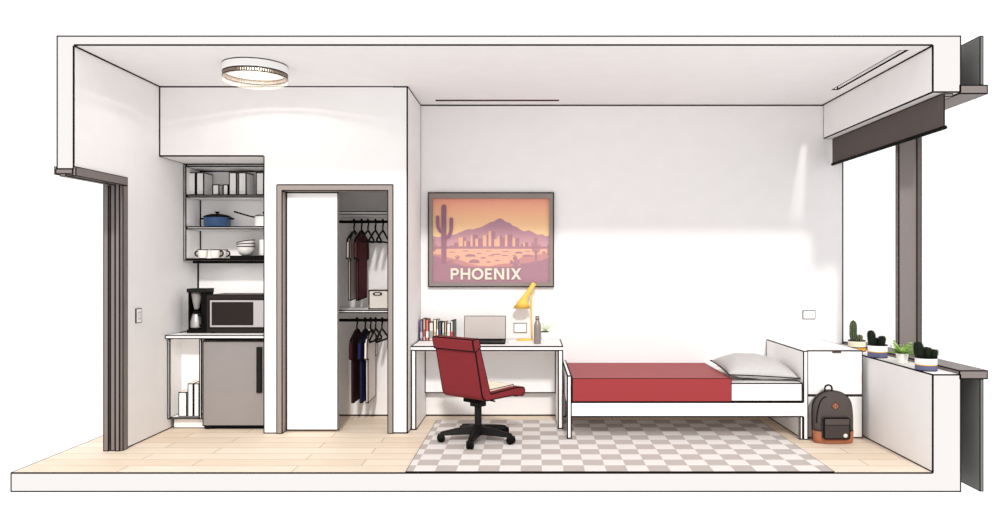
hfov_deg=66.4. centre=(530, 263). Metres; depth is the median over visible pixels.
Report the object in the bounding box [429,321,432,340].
book
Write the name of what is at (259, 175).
box file
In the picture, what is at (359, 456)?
floor
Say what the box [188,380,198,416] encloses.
book
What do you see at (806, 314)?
outlet plate
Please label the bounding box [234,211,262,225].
saucepan
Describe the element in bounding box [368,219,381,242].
hanger
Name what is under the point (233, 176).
box file
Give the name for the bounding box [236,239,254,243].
bowl
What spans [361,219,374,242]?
hanger
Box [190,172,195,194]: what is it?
box file
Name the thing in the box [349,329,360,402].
shirt
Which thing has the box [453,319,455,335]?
book
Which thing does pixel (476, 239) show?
framed poster
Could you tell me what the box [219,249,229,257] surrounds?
mug
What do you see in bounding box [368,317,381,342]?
hanger
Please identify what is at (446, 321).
book
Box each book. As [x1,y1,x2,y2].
[178,389,187,416]
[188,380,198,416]
[194,382,198,416]
[420,319,422,340]
[423,318,426,340]
[426,318,430,340]
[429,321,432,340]
[433,318,437,335]
[437,318,439,334]
[439,321,442,334]
[442,321,444,335]
[445,320,447,335]
[447,322,450,335]
[451,320,452,335]
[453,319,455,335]
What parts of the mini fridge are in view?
handle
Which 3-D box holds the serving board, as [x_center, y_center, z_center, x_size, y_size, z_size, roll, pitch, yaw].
[-2.640,-0.062,7.330,0.400,0.026,0.220,0,0,0]
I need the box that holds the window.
[843,36,987,491]
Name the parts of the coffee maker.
water tank, carafe handle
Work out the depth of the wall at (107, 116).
6.34 m
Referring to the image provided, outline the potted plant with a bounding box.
[541,323,554,339]
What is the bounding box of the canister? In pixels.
[259,239,262,255]
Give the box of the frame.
[563,339,807,439]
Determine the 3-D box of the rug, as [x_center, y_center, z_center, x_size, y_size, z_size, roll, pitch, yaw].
[0.639,1.489,6.360,3.065,0.008,1.800,0,0,0]
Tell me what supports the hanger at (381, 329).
hanging from the closet rod at (340, 320)
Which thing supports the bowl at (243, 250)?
on the serving board
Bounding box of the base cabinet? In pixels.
[167,339,204,427]
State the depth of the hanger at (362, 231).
7.22 m
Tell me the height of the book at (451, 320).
0.194 m
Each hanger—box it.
[346,219,355,241]
[349,317,361,342]
[354,219,367,241]
[358,317,366,342]
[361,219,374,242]
[363,317,376,342]
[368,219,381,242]
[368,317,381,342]
[375,317,386,342]
[376,219,386,242]
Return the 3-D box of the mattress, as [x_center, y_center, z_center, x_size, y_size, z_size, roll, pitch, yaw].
[1.330,1.092,6.977,1.952,0.158,0.998,0,0,0]
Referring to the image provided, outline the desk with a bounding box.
[411,339,562,429]
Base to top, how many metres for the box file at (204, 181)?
0.218 m
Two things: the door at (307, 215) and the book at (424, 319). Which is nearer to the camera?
the door at (307, 215)
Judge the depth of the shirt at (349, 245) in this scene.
7.13 m
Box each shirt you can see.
[346,230,356,300]
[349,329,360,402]
[354,230,368,300]
[357,328,367,402]
[364,329,376,402]
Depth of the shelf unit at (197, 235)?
7.46 m
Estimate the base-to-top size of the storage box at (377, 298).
0.181 m
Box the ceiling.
[74,35,932,104]
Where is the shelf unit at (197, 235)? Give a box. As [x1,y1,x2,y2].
[184,164,262,260]
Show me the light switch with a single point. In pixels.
(138, 312)
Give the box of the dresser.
[772,339,862,437]
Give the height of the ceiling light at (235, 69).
0.162 m
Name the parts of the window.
sill frame, head frame, spandrel panel, spandrel panel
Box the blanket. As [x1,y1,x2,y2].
[567,363,731,401]
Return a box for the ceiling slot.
[436,100,558,100]
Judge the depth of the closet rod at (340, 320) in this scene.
7.24 m
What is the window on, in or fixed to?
in the wall at (915, 415)
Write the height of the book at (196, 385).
0.300 m
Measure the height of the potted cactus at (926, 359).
0.214 m
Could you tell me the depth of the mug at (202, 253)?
7.23 m
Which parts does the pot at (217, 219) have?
lid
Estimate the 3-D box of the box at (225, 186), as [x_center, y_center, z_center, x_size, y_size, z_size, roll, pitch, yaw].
[-2.892,-0.700,7.289,0.053,0.103,0.081,0,0,0]
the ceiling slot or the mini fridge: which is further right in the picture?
the ceiling slot
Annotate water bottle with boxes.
[534,316,540,343]
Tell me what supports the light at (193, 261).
attached to the shelf unit at (197, 235)
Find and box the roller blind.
[831,93,952,165]
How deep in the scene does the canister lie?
7.26 m
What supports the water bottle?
on the desk
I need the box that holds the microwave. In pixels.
[206,293,262,332]
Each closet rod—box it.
[339,220,386,222]
[339,319,386,321]
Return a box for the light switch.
[135,308,141,322]
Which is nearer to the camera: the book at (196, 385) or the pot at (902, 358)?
the pot at (902, 358)
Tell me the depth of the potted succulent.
6.01 m
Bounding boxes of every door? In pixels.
[54,166,127,450]
[276,184,393,433]
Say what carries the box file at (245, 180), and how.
on the shelf unit at (197, 235)
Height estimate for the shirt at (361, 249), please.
0.660 m
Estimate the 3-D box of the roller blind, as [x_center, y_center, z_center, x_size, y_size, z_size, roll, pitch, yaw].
[2.983,-1.088,6.452,0.094,0.266,2.035,0,0,0]
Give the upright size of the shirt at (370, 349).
0.680 m
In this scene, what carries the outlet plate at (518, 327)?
attached to the wall at (683, 233)
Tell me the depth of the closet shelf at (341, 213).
7.06 m
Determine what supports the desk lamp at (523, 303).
on the desk
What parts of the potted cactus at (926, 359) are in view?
stem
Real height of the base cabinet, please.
0.820 m
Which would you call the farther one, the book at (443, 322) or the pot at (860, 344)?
the book at (443, 322)
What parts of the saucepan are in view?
handle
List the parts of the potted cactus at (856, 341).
stem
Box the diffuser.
[238,67,270,74]
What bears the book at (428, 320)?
on the desk
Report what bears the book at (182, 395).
on the base cabinet
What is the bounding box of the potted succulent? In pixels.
[884,340,913,363]
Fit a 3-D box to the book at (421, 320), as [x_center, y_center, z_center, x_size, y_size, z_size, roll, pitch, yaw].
[-1.044,0.639,7.375,0.026,0.201,0.130,0,0,0]
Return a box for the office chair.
[432,335,524,449]
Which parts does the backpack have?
handle, panel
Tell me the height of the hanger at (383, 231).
0.230 m
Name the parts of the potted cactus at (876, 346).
stem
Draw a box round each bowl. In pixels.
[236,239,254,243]
[236,243,254,245]
[236,246,254,255]
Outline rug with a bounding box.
[405,420,834,471]
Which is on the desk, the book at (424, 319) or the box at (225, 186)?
the book at (424, 319)
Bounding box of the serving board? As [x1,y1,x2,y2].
[230,256,262,257]
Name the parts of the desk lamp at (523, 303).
lamp shade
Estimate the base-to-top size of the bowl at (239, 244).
0.099 m
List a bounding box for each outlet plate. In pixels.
[514,323,526,332]
[802,310,814,318]
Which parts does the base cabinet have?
panel, panel, panel, panel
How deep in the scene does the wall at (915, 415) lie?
5.78 m
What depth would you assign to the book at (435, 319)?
7.31 m
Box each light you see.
[193,261,262,262]
[222,57,287,84]
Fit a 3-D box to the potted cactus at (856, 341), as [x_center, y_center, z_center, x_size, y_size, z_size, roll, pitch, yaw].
[2.950,0.650,6.910,0.151,0.281,0.151,0,0,0]
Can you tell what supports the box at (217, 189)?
on the shelf unit at (197, 235)
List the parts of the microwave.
door frame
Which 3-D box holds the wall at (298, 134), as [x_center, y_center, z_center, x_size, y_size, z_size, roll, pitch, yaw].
[-2.169,-0.032,7.109,2.184,3.050,0.797,0,0,0]
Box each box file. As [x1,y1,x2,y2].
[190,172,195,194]
[196,172,212,194]
[229,172,237,194]
[238,172,253,194]
[256,172,262,194]
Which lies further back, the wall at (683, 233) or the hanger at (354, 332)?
the wall at (683, 233)
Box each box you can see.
[212,184,222,194]
[223,184,228,194]
[368,289,386,308]
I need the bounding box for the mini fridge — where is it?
[203,339,262,428]
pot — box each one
[200,211,234,225]
[848,339,865,351]
[867,344,887,357]
[896,352,908,363]
[914,356,937,371]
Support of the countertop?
on the base cabinet
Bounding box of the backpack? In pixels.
[811,384,853,443]
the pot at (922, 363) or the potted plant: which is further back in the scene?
the potted plant
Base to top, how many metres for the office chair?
0.888 m
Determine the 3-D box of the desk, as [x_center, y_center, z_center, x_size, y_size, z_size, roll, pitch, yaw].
[-0.390,1.117,7.169,1.365,0.753,0.634,0,0,0]
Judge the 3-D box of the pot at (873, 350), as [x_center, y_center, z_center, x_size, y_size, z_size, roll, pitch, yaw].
[2.927,0.737,6.445,0.158,0.109,0.158,0,0,0]
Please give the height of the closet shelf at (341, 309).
0.031 m
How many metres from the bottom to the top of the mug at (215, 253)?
0.086 m
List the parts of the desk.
panel, modesty panel, panel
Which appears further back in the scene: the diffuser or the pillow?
the pillow
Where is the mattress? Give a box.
[713,367,802,401]
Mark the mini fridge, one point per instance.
(232, 368)
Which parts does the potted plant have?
pot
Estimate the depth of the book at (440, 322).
7.31 m
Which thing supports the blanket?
on the mattress
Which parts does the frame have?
leg, foot rail, leg, rail, headboard, leg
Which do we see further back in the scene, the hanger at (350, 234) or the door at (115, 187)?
the hanger at (350, 234)
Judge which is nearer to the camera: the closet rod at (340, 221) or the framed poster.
the closet rod at (340, 221)
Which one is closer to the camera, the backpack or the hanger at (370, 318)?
the backpack
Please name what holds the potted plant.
on the desk
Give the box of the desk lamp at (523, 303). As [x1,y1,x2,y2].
[514,282,535,340]
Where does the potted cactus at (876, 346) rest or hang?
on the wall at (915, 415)
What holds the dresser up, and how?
on the floor
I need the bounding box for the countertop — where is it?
[165,331,262,338]
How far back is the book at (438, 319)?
7.32 m
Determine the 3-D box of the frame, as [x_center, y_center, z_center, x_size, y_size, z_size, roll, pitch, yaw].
[1.330,1.117,6.976,2.044,0.752,1.008,0,0,0]
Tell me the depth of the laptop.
7.26 m
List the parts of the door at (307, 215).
sliding panel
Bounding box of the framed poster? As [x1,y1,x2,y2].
[428,192,553,286]
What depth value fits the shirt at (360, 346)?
7.11 m
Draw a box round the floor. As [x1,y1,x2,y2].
[10,416,960,491]
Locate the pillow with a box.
[710,353,800,379]
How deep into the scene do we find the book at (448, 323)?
7.31 m
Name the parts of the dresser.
drawer, drawer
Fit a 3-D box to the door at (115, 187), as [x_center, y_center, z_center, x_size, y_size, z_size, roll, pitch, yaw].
[-3.325,0.400,5.811,0.158,2.187,0.702,0,0,0]
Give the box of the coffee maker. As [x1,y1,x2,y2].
[180,288,213,332]
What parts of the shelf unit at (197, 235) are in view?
panel, panel, shelf, shelf, panel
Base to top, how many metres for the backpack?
0.480 m
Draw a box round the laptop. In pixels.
[464,316,505,343]
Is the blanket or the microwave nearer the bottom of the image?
the blanket
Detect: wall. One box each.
[56,35,197,447]
[159,86,420,433]
[198,105,843,415]
[824,35,960,472]
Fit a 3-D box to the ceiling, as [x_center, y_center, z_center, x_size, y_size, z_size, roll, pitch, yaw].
[-0.195,-1.589,6.535,6.134,0.080,2.150,0,0,0]
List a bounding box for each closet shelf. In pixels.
[339,211,386,216]
[339,307,386,312]
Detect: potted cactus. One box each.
[848,320,865,351]
[866,330,887,357]
[912,341,938,371]
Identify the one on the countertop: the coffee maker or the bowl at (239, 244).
the coffee maker
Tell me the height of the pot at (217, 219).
0.150 m
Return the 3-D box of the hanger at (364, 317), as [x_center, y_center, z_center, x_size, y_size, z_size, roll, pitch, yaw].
[-1.568,0.622,7.249,0.020,0.230,0.418,0,0,5]
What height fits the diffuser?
0.011 m
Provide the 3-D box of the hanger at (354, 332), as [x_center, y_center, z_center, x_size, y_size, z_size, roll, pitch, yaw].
[-1.646,0.622,7.249,0.020,0.230,0.418,0,0,5]
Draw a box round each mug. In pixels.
[194,249,208,257]
[210,249,223,257]
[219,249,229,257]

